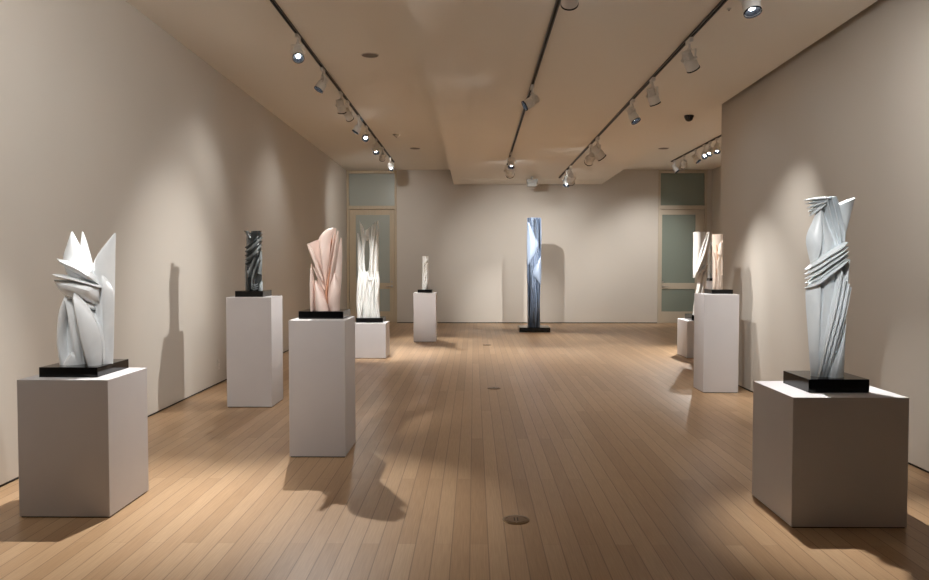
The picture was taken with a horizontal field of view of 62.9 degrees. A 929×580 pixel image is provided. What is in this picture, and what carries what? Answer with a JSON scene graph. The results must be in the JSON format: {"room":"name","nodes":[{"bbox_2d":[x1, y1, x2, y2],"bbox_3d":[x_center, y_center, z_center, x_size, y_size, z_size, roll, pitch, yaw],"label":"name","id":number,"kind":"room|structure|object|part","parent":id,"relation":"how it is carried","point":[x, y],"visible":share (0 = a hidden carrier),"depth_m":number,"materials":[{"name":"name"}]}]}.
{"room":"museum","nodes":[
{"label":"museum","id":0,"kind":"room"},
{"bbox_2d":[0,0,346,484],"bbox_3d":[-3.183,-0.620,4.947,0.510,3.770,27.850,0,2,1],"label":"wall","id":1,"kind":"structure","parent":0,"point":[110,124],"depth_m":7.04,"materials":[{"name":"beige paint"}]},
{"bbox_2d":[0,350,288,486],"bbox_3d":[-3.189,1.274,5.010,0.498,0.020,27.850,0,2,1],"label":"baseboard","id":2,"kind":"structure","parent":1,"relation":"attached to","point":[16,478],"depth_m":7.81,"materials":[{"name":"black"}]},
{"bbox_2d":[126,0,721,169],"bbox_3d":[1.342,-2.579,4.875,9.760,0.150,28.550,0,2,1],"label":"ceiling","id":3,"kind":"structure","parent":0,"point":[248,42],"depth_m":9.26,"materials":[{"name":"white paint"}]},
{"bbox_2d":[270,0,393,161],"bbox_3d":[-1.672,-2.641,9.339,0.042,0.021,15.824,0,2,1],"label":"track","id":4,"kind":"object","parent":3,"relation":"attached to","point":[273,2],"visible":1,"depth_m":8.66,"materials":[{"name":"black metal"}]},
{"bbox_2d":[290,33,305,63],"bbox_3d":[-1.686,-2.432,7.678,0.156,0.290,0.188,0,2,1],"label":"track spotlight","id":5,"kind":"object","parent":4,"relation":"hanging from","point":[298,54],"visible":1,"depth_m":7.66,"materials":[{"name":"white metal"}]},
{"bbox_2d":[314,67,328,92],"bbox_3d":[-1.692,-2.475,8.990,0.170,0.293,0.158,0,2,1],"label":"track spotlight","id":6,"kind":"object","parent":4,"relation":"hanging from","point":[321,85],"visible":1,"depth_m":8.95,"materials":[{"name":"white metal"}]},
{"bbox_2d":[335,91,346,113],"bbox_3d":[-1.661,-2.517,10.262,0.153,0.293,0.155,-2,2,-40],"label":"track spotlight","id":7,"kind":"object","parent":4,"relation":"hanging from","point":[341,108],"visible":1,"depth_m":10.22,"materials":[{"name":"white metal"}]},
{"bbox_2d":[342,100,353,121],"bbox_3d":[-1.659,-2.540,10.811,0.156,0.283,0.200,0,2,1],"label":"track spotlight","id":8,"kind":"object","parent":4,"relation":"hanging from","point":[348,115],"visible":0.83,"depth_m":10.77,"materials":[{"name":"white metal"}]},
{"bbox_2d":[352,115,362,133],"bbox_3d":[-1.671,-2.569,11.839,0.157,0.293,0.158,1,2,32],"label":"track spotlight","id":9,"kind":"object","parent":4,"relation":"hanging from","point":[357,128],"visible":1,"depth_m":11.80,"materials":[{"name":"white metal"}]},
{"bbox_2d":[362,125,370,141],"bbox_3d":[-1.643,-2.608,12.724,0.156,0.275,0.203,0,2,1],"label":"track spotlight","id":10,"kind":"object","parent":4,"relation":"hanging from","point":[366,136],"visible":1,"depth_m":12.69,"materials":[{"name":"white metal"}]},
{"bbox_2d":[372,138,379,154],"bbox_3d":[-1.628,-2.642,14.024,0.152,0.293,0.154,2,3,44],"label":"track spotlight","id":11,"kind":"object","parent":4,"relation":"hanging from","point":[375,149],"visible":1,"depth_m":14.01,"materials":[{"name":"white metal"}]},
{"bbox_2d":[379,147,385,161],"bbox_3d":[-1.623,-2.686,15.058,0.156,0.274,0.203,0,2,1],"label":"track spotlight","id":12,"kind":"object","parent":4,"relation":"hanging from","point":[382,156],"visible":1,"depth_m":15.03,"materials":[{"name":"white metal"}]},
{"bbox_2d":[387,158,393,170],"bbox_3d":[-1.609,-2.726,16.523,0.158,0.291,0.184,0,2,1],"label":"track spotlight","id":13,"kind":"object","parent":4,"relation":"hanging from","point":[390,166],"visible":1,"depth_m":16.51,"materials":[{"name":"white metal"}]},
{"bbox_2d":[361,53,378,57],"bbox_3d":[-1.055,-2.620,8.486,0.196,0.008,0.196,0,2,1],"label":"ceiling speaker","id":14,"kind":"object","parent":3,"relation":"attached to","point":[367,55],"visible":1,"depth_m":8.48,"materials":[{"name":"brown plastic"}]},
{"bbox_2d":[671,135,720,161],"bbox_3d":[4.618,-2.746,12.509,0.034,0.021,9.324,0,2,1],"label":"track","id":15,"kind":"object","parent":3,"relation":"attached to","point":[719,135],"visible":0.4,"depth_m":15.23,"materials":[{"name":"black metal"}]},
{"bbox_2d":[671,160,678,172],"bbox_3d":[4.690,-2.739,16.908,0.182,0.291,0.158,0,2,1],"label":"track spotlight","id":16,"kind":"object","parent":15,"relation":"hanging from","point":[675,169],"visible":1,"depth_m":16.86,"materials":[{"name":"white metal"}]},
{"bbox_2d":[680,155,687,168],"bbox_3d":[4.664,-2.717,16.179,0.156,0.286,0.197,0,2,1],"label":"track spotlight","id":17,"kind":"object","parent":15,"relation":"hanging from","point":[684,163],"visible":1,"depth_m":16.14,"materials":[{"name":"white metal"}]},
{"bbox_2d":[692,149,700,163],"bbox_3d":[4.669,-2.686,15.301,0.174,0.291,0.164,0,2,1],"label":"track spotlight","id":18,"kind":"object","parent":15,"relation":"hanging from","point":[695,157],"visible":1,"depth_m":15.27,"materials":[{"name":"white metal"}]},
{"bbox_2d":[700,144,707,158],"bbox_3d":[4.645,-2.668,14.695,0.156,0.286,0.196,0,2,1],"label":"track spotlight","id":19,"kind":"object","parent":15,"relation":"hanging from","point":[703,155],"visible":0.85,"depth_m":14.67,"materials":[{"name":"white metal"}]},
{"bbox_2d":[706,141,713,156],"bbox_3d":[4.628,-2.654,14.346,0.164,0.291,0.175,0,2,1],"label":"track spotlight","id":20,"kind":"object","parent":15,"relation":"hanging from","point":[710,150],"visible":0.98,"depth_m":14.33,"materials":[{"name":"white metal"}]},
{"bbox_2d":[712,138,720,153],"bbox_3d":[4.632,-2.639,13.944,0.155,0.293,0.156,-2,2,-38],"label":"track spotlight","id":21,"kind":"object","parent":15,"relation":"hanging from","point":[717,148],"visible":1,"depth_m":13.94,"materials":[{"name":"white metal"}]},
{"bbox_2d":[0,323,928,579],"bbox_3d":[1.342,1.344,5.006,9.760,0.120,28.550,0,2,1],"label":"floor","id":22,"kind":"structure","parent":0,"point":[599,435],"depth_m":4.86,"materials":[{"name":"brown wood"}]},
{"bbox_2d":[17,368,148,517],"bbox_3d":[-2.288,0.900,4.601,0.522,0.794,0.520,0,2,1],"label":"pedestal","id":23,"kind":"object","parent":22,"relation":"on","point":[83,441],"visible":0.88,"depth_m":4.35,"materials":[{"name":"white paint"}]},
{"bbox_2d":[39,232,128,376],"bbox_3d":[-2.298,0.072,4.614,0.360,0.861,0.400,0,2,1],"label":"sculpture","id":24,"kind":"object","parent":23,"relation":"on","point":[85,322],"visible":1,"depth_m":4.55,"materials":[{"name":"white stone"}]},
{"bbox_3d":[-2.306,0.473,4.627,0.344,0.058,0.400,0,2,1],"label":"plate","id":25,"kind":"part","parent":24,"relation":"part of","materials":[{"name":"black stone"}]},
{"bbox_2d":[226,296,282,406],"bbox_3d":[-2.181,0.627,7.928,0.459,1.119,0.450,0,2,1],"label":"pedestal","id":26,"kind":"object","parent":22,"relation":"on","point":[254,325],"visible":0.9,"depth_m":7.71,"materials":[{"name":"white paint"}]},
{"bbox_2d":[235,231,271,296],"bbox_3d":[-2.208,-0.276,7.949,0.287,0.685,0.340,0,2,1],"label":"sculpture","id":27,"kind":"object","parent":26,"relation":"on","point":[253,263],"visible":1,"depth_m":7.87,"materials":[{"name":"black stone"}]},
{"bbox_3d":[-2.208,0.035,7.960,0.287,0.062,0.340,0,2,1],"label":"plate","id":28,"kind":"part","parent":27,"relation":"part of","materials":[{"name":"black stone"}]},
{"bbox_2d":[289,316,355,456],"bbox_3d":[-1.103,0.736,5.942,0.423,1.033,0.480,0,2,1],"label":"pedestal","id":29,"kind":"object","parent":22,"relation":"on","point":[321,351],"visible":0.9,"depth_m":5.71,"materials":[{"name":"white paint"}]},
{"bbox_2d":[299,228,350,318],"bbox_3d":[-1.101,-0.136,5.996,0.346,0.706,0.340,0,2,1],"label":"sculpture","id":30,"kind":"object","parent":29,"relation":"on","point":[325,293],"visible":1,"depth_m":5.93,"materials":[{"name":"pink stone"}]},
{"bbox_3d":[-1.101,0.188,6.006,0.346,0.059,0.340,0,2,1],"label":"plate","id":31,"kind":"part","parent":30,"relation":"part of","materials":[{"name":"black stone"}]},
{"bbox_2d":[355,321,389,357],"bbox_3d":[-1.470,0.780,12.002,0.520,0.543,0.520,0,2,1],"label":"pedestal","id":32,"kind":"object","parent":22,"relation":"on","point":[372,340],"visible":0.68,"depth_m":11.74,"materials":[{"name":"white paint"}]},
{"bbox_2d":[356,221,385,322],"bbox_3d":[-1.490,-0.296,12.062,0.435,1.603,0.400,0,2,1],"label":"sculpture","id":33,"kind":"object","parent":32,"relation":"on","point":[368,282],"visible":1,"depth_m":11.96,"materials":[{"name":"white stone"}]},
{"bbox_3d":[-1.484,0.468,12.087,0.422,0.074,0.400,0,2,1],"label":"plate","id":34,"kind":"part","parent":33,"relation":"part of","materials":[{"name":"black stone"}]},
{"bbox_2d":[413,292,436,341],"bbox_3d":[-0.744,0.509,14.455,0.422,0.920,0.420,0,2,1],"label":"pedestal","id":35,"kind":"object","parent":22,"relation":"on","point":[424,304],"visible":0.98,"depth_m":14.25,"materials":[{"name":"white paint"}]},
{"bbox_2d":[418,256,432,292],"bbox_3d":[-0.750,-0.299,14.510,0.273,0.692,0.260,0,2,1],"label":"sculpture","id":36,"kind":"object","parent":35,"relation":"on","point":[425,265],"visible":1,"depth_m":14.45,"materials":[{"name":"beige stone"}]},
{"bbox_3d":[-0.750,0.018,14.521,0.273,0.059,0.260,0,2,1],"label":"plate","id":37,"kind":"part","parent":36,"relation":"part of","materials":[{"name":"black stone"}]},
{"bbox_2d":[502,515,529,524],"bbox_3d":[0.293,1.304,4.319,0.156,0.006,0.156,0,2,1],"label":"floor outlet","id":38,"kind":"object","parent":22,"relation":"on","point":[510,519],"visible":1,"depth_m":4.31,"materials":[{"name":"gold metal"}]},
{"bbox_3d":[0.264,1.303,4.319,0.052,0.002,0.109,0,2,1],"label":"lid","id":39,"kind":"part","parent":38,"relation":"part of","materials":[{"name":"gold metal"}]},
{"bbox_3d":[0.322,1.303,4.318,0.052,0.002,0.109,0,2,1],"label":"lid","id":40,"kind":"part","parent":38,"relation":"part of","materials":[{"name":"gold metal"}]},
{"bbox_2d":[518,218,549,331],"bbox_3d":[1.513,-0.336,16.575,0.665,2.468,0.620,0,2,1],"label":"sculpture","id":41,"kind":"object","parent":22,"relation":"on","point":[534,232],"visible":1,"depth_m":16.43,"materials":[{"name":"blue stone"}]},
{"bbox_3d":[1.513,0.847,16.615,0.665,0.101,0.620,0,2,1],"label":"plate","id":42,"kind":"part","parent":41,"relation":"part of","materials":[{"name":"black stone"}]},
{"bbox_2d":[677,318,693,357],"bbox_3d":[3.734,0.760,12.041,0.572,0.580,0.570,0,2,1],"label":"pedestal","id":43,"kind":"object","parent":22,"relation":"on","point":[685,327],"visible":0.43,"depth_m":11.85,"materials":[{"name":"white paint"}]},
{"bbox_2d":[685,232,709,320],"bbox_3d":[3.760,-0.222,12.013,0.430,1.383,0.400,0,2,1],"label":"sculpture","id":44,"kind":"object","parent":43,"relation":"on","point":[700,240],"visible":0.8,"depth_m":11.92,"materials":[{"name":"white stone"}]},
{"bbox_3d":[3.760,0.427,12.035,0.430,0.085,0.400,0,2,1],"label":"plate","id":45,"kind":"part","parent":44,"relation":"part of","materials":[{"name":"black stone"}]},
{"bbox_2d":[705,281,711,288],"bbox_3d":[4.480,0.416,13.576,0.420,1.165,0.420,0,2,1],"label":"pedestal","id":46,"kind":"object","parent":22,"relation":"on","point":[708,285],"visible":0.08,"depth_m":13.35,"materials":[{"name":"white paint"}]},
{"bbox_2d":[706,242,711,280],"bbox_3d":[4.462,-0.510,13.536,0.316,0.688,0.240,0,2,1],"label":"sculpture","id":47,"kind":"object","parent":46,"relation":"on","point":[709,262],"visible":0.4,"depth_m":13.47,"materials":[{"name":"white stone"}]},
{"bbox_2d":[693,293,738,392],"bbox_3d":[2.898,0.601,8.767,0.394,1.116,0.385,0,2,1],"label":"pedestal","id":48,"kind":"object","parent":22,"relation":"on","point":[716,316],"visible":0.9,"depth_m":8.58,"materials":[{"name":"white paint"}]},
{"bbox_2d":[704,234,732,293],"bbox_3d":[2.944,-0.304,8.820,0.242,0.688,0.329,0,2,1],"label":"sculpture","id":49,"kind":"object","parent":48,"relation":"on","point":[717,239],"visible":1,"depth_m":8.75,"materials":[{"name":"beige stone"}]},
{"bbox_3d":[2.943,0.016,8.816,0.242,0.050,0.300,0,2,1],"label":"plate","id":50,"kind":"part","parent":49,"relation":"part of","materials":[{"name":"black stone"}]},
{"bbox_2d":[752,381,908,527],"bbox_3d":[2.119,0.940,4.465,0.632,0.724,0.595,0,2,1],"label":"pedestal","id":51,"kind":"object","parent":22,"relation":"on","point":[820,460],"visible":0.9,"depth_m":4.17,"materials":[{"name":"white paint"}]},
{"bbox_2d":[783,196,868,392],"bbox_3d":[2.124,0.015,4.467,0.343,1.124,0.356,0,2,1],"label":"sculpture","id":52,"kind":"object","parent":51,"relation":"on","point":[828,291],"visible":1,"depth_m":4.38,"materials":[{"name":"white stone"}]},
{"bbox_3d":[2.124,0.539,4.484,0.343,0.077,0.356,0,2,1],"label":"plate","id":53,"kind":"part","parent":52,"relation":"part of","materials":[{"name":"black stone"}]},
{"bbox_2d":[346,169,711,321],"bbox_3d":[1.467,-1.075,18.933,9.660,3.790,0.250,0,2,1],"label":"wall","id":54,"kind":"structure","parent":0,"point":[599,244],"depth_m":18.81,"materials":[{"name":"beige paint"}]},
{"bbox_2d":[346,170,396,322],"bbox_3d":[-2.297,-1.069,18.904,1.244,3.778,0.202,0,2,1],"label":"door","id":55,"kind":"structure","parent":54,"relation":"in","point":[371,194],"depth_m":18.87,"materials":[{"name":"brown wood"}]},
{"bbox_3d":[-2.296,-2.488,18.875,1.134,0.798,0.015,0,2,1],"label":"transom glass","id":56,"kind":"part","parent":55,"relation":"part of","materials":[{"name":"grey"}]},
{"bbox_3d":[-2.276,0.252,18.941,0.841,0.559,0.012,0,2,1],"label":"pane","id":57,"kind":"part","parent":55,"relation":"part of","materials":[{"name":"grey glass"}]},
{"bbox_3d":[-2.276,-1.019,18.898,0.841,1.686,0.012,0,2,1],"label":"pane","id":58,"kind":"part","parent":55,"relation":"part of","materials":[{"name":"grey glass"}]},
{"bbox_2d":[397,322,656,322],"bbox_3d":[2.211,0.809,18.967,7.771,0.020,0.188,0,2,1],"label":"baseboard","id":59,"kind":"structure","parent":54,"relation":"attached to","point":[397,322],"depth_m":18.88,"materials":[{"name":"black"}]},
{"bbox_2d":[657,170,707,322],"bbox_3d":[5.374,-1.065,18.808,1.195,3.778,0.202,0,2,1],"label":"door","id":60,"kind":"structure","parent":54,"relation":"in","point":[682,195],"depth_m":18.79,"materials":[{"name":"beige wood"}]},
{"bbox_3d":[5.292,0.255,18.846,0.820,0.559,0.012,0,2,1],"label":"pane","id":61,"kind":"part","parent":60,"relation":"part of","materials":[{"name":"green glass"}]},
{"bbox_3d":[5.292,-1.016,18.804,0.820,1.686,0.012,0,2,1],"label":"pane","id":62,"kind":"part","parent":60,"relation":"part of","materials":[{"name":"green glass"}]},
{"bbox_3d":[5.374,-2.485,18.779,1.085,0.798,0.015,0,2,1],"label":"transom glass","id":63,"kind":"part","parent":60,"relation":"part of","materials":[{"name":"grey"}]},
{"bbox_2d":[712,166,720,233],"bbox_3d":[4.874,-0.876,12.633,2.690,3.770,12.270,0,2,1],"label":"wall","id":64,"kind":"structure","parent":0,"point":[716,173],"depth_m":18.37,"materials":[{"name":"beige paint"}]},
{"bbox_2d":[720,0,928,470],"bbox_3d":[3.265,-0.466,0.334,0.220,3.770,18.780,0,2,1],"label":"wall","id":65,"kind":"structure","parent":0,"point":[845,117],"depth_m":6.33,"materials":[{"name":"beige paint"}]},
{"bbox_2d":[407,0,877,184],"bbox_3d":[1.382,-2.322,4.833,3.641,0.360,27.850,0,2,1],"label":"ceiling","id":66,"kind":"structure","parent":65,"relation":"attached to","point":[480,57],"depth_m":7.67,"materials":[{"name":"white paint"}]},
{"bbox_2d":[527,177,536,186],"bbox_3d":[1.520,-2.438,17.106,0.230,0.225,0.210,0,2,1],"label":"floodlight","id":67,"kind":"object","parent":66,"relation":"attached to","point":[531,182],"visible":1,"depth_m":17.01,"materials":[{"name":"white metal"}]},
{"bbox_2d":[507,0,560,164],"bbox_3d":[0.739,-2.242,8.171,0.035,0.021,13.524,0,2,1],"label":"track","id":68,"kind":"object","parent":66,"relation":"attached to","point":[557,3],"visible":0.84,"depth_m":7.13,"materials":[{"name":"black metal"}]},
{"bbox_2d":[504,157,515,178],"bbox_3d":[0.827,-2.239,13.947,0.219,0.369,0.281,0,2,1],"label":"track spotlight","id":69,"kind":"object","parent":68,"relation":"hanging from","point":[510,173],"visible":0.75,"depth_m":13.91,"materials":[{"name":"white metal"}]},
{"bbox_2d":[507,152,515,168],"bbox_3d":[0.812,-2.257,13.258,0.147,0.292,0.151,-2,3,-43],"label":"track spotlight","id":70,"kind":"object","parent":68,"relation":"hanging from","point":[511,163],"visible":1,"depth_m":13.25,"materials":[{"name":"white metal"}]},
{"bbox_2d":[521,84,539,110],"bbox_3d":[0.724,-2.100,8.326,0.202,0.277,0.157,0,2,1],"label":"track spotlight","id":71,"kind":"object","parent":68,"relation":"hanging from","point":[528,103],"visible":1,"depth_m":8.29,"materials":[{"name":"white metal"}]},
{"bbox_2d":[561,0,578,10],"bbox_3d":[0.690,-1.989,4.996,0.156,0.277,0.202,0,2,1],"label":"track spotlight","id":72,"kind":"object","parent":68,"relation":"hanging from","point":[568,5],"visible":1,"depth_m":5.01,"materials":[{"name":"white metal"}]},
{"bbox_2d":[559,0,727,177],"bbox_3d":[2.004,-2.279,9.305,0.035,0.021,15.824,0,2,1],"label":"track","id":73,"kind":"object","parent":66,"relation":"attached to","point":[721,3],"visible":1,"depth_m":7.54,"materials":[{"name":"black metal"}]},
{"bbox_2d":[562,170,568,186],"bbox_3d":[2.115,-2.311,15.788,0.178,0.351,0.182,-1,2,-36],"label":"track spotlight","id":74,"kind":"object","parent":73,"relation":"hanging from","point":[566,171],"visible":0.61,"depth_m":15.79,"materials":[{"name":"white metal"}]},
{"bbox_2d":[565,165,575,185],"bbox_3d":[2.110,-2.270,15.132,0.219,0.385,0.284,0,2,1],"label":"track spotlight","id":75,"kind":"object","parent":73,"relation":"hanging from","point":[570,179],"visible":1,"depth_m":15.09,"materials":[{"name":"white metal"}]},
{"bbox_2d":[584,144,596,165],"bbox_3d":[2.061,-2.205,12.430,0.196,0.338,0.253,0,2,1],"label":"track spotlight","id":76,"kind":"object","parent":73,"relation":"hanging from","point":[590,158],"visible":0.98,"depth_m":12.39,"materials":[{"name":"white metal"}]},
{"bbox_2d":[591,137,605,160],"bbox_3d":[2.070,-2.169,11.712,0.234,0.363,0.198,0,2,1],"label":"track spotlight","id":77,"kind":"object","parent":73,"relation":"hanging from","point":[599,154],"visible":1,"depth_m":11.67,"materials":[{"name":"white metal"}]},
{"bbox_2d":[626,99,640,124],"bbox_3d":[2.015,-2.116,9.049,0.160,0.293,0.161,0,2,1],"label":"track spotlight","id":78,"kind":"object","parent":73,"relation":"hanging from","point":[633,117],"visible":1,"depth_m":9.02,"materials":[{"name":"white metal"}]},
{"bbox_2d":[646,77,660,106],"bbox_3d":[1.996,-2.082,8.019,0.159,0.293,0.156,0,2,1],"label":"track spotlight","id":79,"kind":"object","parent":73,"relation":"hanging from","point":[652,96],"visible":1,"depth_m":7.98,"materials":[{"name":"white metal"}]},
{"bbox_2d":[681,37,699,72],"bbox_3d":[1.971,-2.037,6.625,0.172,0.291,0.165,0,2,1],"label":"track spotlight","id":80,"kind":"object","parent":73,"relation":"hanging from","point":[690,62],"visible":1,"depth_m":6.58,"materials":[{"name":"white metal"}]},
{"bbox_2d":[739,0,761,18],"bbox_3d":[1.935,-1.986,5.120,0.144,0.291,0.149,1,2,38],"label":"track spotlight","id":81,"kind":"object","parent":73,"relation":"hanging from","point":[751,8],"visible":1,"depth_m":5.10,"materials":[{"name":"white metal"}]},
{"bbox_2d":[684,115,693,121],"bbox_3d":[2.981,-2.277,10.093,0.126,0.080,0.126,0,2,1],"label":"dome camera","id":82,"kind":"object","parent":66,"relation":"attached to","point":[688,118],"visible":1,"depth_m":10.05,"materials":[{"name":"black plastic"}]},
{"bbox_2d":[738,385,928,472],"bbox_3d":[3.264,1.428,0.391,0.196,0.020,18.768,0,2,1],"label":"baseboard","id":83,"kind":"structure","parent":65,"relation":"attached to","point":[922,469],"depth_m":5.46,"materials":[{"name":"black"}]}
]}

